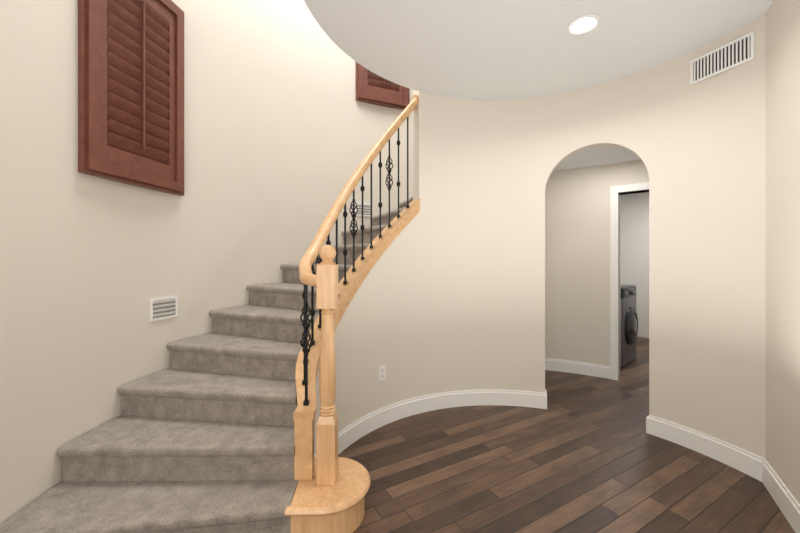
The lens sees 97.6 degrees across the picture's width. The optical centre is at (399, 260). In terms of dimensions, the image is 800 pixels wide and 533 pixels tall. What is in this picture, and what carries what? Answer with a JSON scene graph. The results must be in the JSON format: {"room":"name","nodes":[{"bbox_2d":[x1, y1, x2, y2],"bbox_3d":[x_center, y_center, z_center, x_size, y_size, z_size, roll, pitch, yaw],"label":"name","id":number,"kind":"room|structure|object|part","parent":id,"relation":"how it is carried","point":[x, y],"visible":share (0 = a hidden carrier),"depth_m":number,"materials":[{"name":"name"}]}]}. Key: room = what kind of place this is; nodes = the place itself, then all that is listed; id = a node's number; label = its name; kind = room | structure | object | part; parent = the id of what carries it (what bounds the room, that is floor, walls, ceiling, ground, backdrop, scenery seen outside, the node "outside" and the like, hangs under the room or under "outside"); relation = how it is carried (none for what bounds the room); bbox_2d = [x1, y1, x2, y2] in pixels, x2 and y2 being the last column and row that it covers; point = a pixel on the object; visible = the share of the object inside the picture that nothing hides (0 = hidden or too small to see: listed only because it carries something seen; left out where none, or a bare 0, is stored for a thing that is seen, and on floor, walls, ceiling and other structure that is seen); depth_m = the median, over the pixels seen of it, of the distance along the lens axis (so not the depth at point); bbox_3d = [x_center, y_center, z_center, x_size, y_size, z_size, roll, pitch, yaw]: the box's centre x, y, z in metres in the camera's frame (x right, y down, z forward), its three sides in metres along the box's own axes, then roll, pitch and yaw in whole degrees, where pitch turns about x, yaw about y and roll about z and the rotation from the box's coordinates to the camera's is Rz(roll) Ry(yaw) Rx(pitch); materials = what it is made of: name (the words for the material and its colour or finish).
{"room":"staircase foyer","nodes":[
{"label":"staircase foyer","id":0,"kind":"room"},
{"bbox_2d":[0,0,648,523],"bbox_3d":[0.810,-1.600,0.945,5.380,5.800,7.090,0,0,0],"label":"wall","id":1,"kind":"structure","parent":0,"point":[284,130],"depth_m":2.64,"materials":[{"name":"paint"}]},
{"bbox_2d":[78,0,183,195],"bbox_3d":[-1.647,-1.140,2.211,0.076,1.340,0.700,0,0,10],"label":"window shutter","id":2,"kind":"object","parent":1,"relation":"attached to","point":[130,92],"visible":1,"depth_m":2.15,"materials":[{"name":"brown wood"}]},
{"bbox_2d":[150,296,177,321],"bbox_3d":[-1.634,0.333,2.428,0.018,0.150,0.210,0,0,14],"label":"air vent","id":3,"kind":"object","parent":1,"relation":"in","point":[163,308],"visible":1,"depth_m":2.42,"materials":[{"name":"white metal"}]},
{"bbox_2d":[355,202,369,215],"bbox_3d":[-0.413,-0.580,4.007,0.210,0.150,0.018,0,0,-29],"label":"air vent","id":4,"kind":"object","parent":1,"relation":"in","point":[366,209],"visible":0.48,"depth_m":4.00,"materials":[{"name":"white metal"}]},
{"bbox_2d":[355,61,408,109],"bbox_3d":[-0.196,-2.480,4.080,0.660,1.340,0.076,0,0,-24],"label":"window shutter","id":5,"kind":"object","parent":1,"relation":"attached to","point":[372,88],"visible":0.31,"depth_m":4.04,"materials":[{"name":"brown wood"}]},
{"bbox_2d":[610,182,648,379],"bbox_3d":[2.717,0.247,3.547,0.248,2.105,1.053,0,0,-42],"label":"door frame","id":6,"kind":"structure","parent":1,"relation":"attached to","point":[615,191],"depth_m":3.80,"materials":[{"name":"white wood"}]},
{"bbox_2d":[304,0,773,99],"bbox_3d":[0.285,-1.600,0.275,3.705,0.320,5.750,0,0,0],"label":"ceiling","id":7,"kind":"structure","parent":0,"point":[490,49],"depth_m":2.27,"materials":[{"name":"paint"}]},
{"bbox_2d":[566,14,600,35],"bbox_3d":[1.120,-1.434,2.140,0.190,0.010,0.190,0,0,0],"label":"recessed light","id":8,"kind":"object","parent":7,"relation":"in","point":[584,24],"visible":1,"depth_m":2.13,"materials":[{"name":"white plastic"}]},
{"bbox_2d":[314,14,765,458],"bbox_3d":[0.815,-0.230,2.536,2.842,3.060,1.428,0,0,0],"label":"wall","id":9,"kind":"structure","parent":0,"point":[449,295],"depth_m":2.71,"materials":[{"name":"paint"}]},
{"bbox_2d":[378,365,385,381],"bbox_3d":[-0.141,0.890,2.751,0.010,0.116,0.072,0,0,45],"label":"electrical outlet plate","id":10,"kind":"object","parent":9,"relation":"attached to","point":[381,373],"visible":1,"depth_m":2.74,"materials":[{"name":"white plastic"}]},
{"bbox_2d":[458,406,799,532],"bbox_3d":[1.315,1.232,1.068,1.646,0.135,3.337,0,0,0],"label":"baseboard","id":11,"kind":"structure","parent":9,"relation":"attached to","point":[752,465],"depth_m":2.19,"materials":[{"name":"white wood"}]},
{"bbox_2d":[690,31,754,84],"bbox_3d":[2.064,-1.290,2.256,0.008,0.165,0.340,0,0,-20],"label":"air vent","id":12,"kind":"object","parent":9,"relation":"in","point":[733,54],"visible":1,"depth_m":2.24,"materials":[{"name":"white metal"}]},
{"bbox_2d":[338,336,794,532],"bbox_3d":[2.000,1.300,2.500,11.000,0.001,12.000,0,0,0],"label":"floor","id":13,"kind":"structure","parent":0,"point":[581,453],"depth_m":2.13,"materials":[{"name":"brown wood"}]},
{"bbox_2d":[0,94,419,532],"bbox_3d":[0.173,-0.140,2.860,3.775,2.880,2.929,0,0,0],"label":"staircase","id":14,"kind":"structure","parent":13,"relation":"on","point":[213,432],"depth_m":1.80,"materials":[{"name":"carpet"}]},
{"bbox_3d":[-0.209,-0.643,2.416,0.760,1.564,1.309,0,0,0],"label":"handrail","id":15,"kind":"part","parent":14,"relation":"part of","materials":[{"name":"brown wood"}]},
{"bbox_2d":[620,284,637,366],"bbox_3d":[2.699,0.815,4.623,0.600,0.970,0.690,0,0,-42],"label":"washer","id":16,"kind":"object","parent":13,"relation":"on","point":[628,324],"visible":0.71,"depth_m":4.30,"materials":[{"name":"silver metal"}]},
{"bbox_2d":[554,146,641,170],"bbox_3d":[2.135,-1.075,3.362,1.729,0.050,1.671,0,0,0],"label":"ceiling","id":17,"kind":"structure","parent":0,"point":[599,156],"depth_m":3.62,"materials":[{"name":"paint"}]},
{"bbox_2d":[620,192,648,337],"bbox_3d":[3.375,0.025,4.625,3.000,2.550,2.700,0,0,-42],"label":"wall","id":18,"kind":"structure","parent":0,"point":[634,239],"depth_m":5.96,"materials":[{"name":"beige paint"}]},
{"bbox_2d":[766,0,799,503],"bbox_3d":[1.381,-0.230,-0.277,1.752,3.060,4.646,0,0,0],"label":"wall","id":19,"kind":"structure","parent":0,"point":[783,238],"depth_m":1.83,"materials":[{"name":"paint"}]}
]}

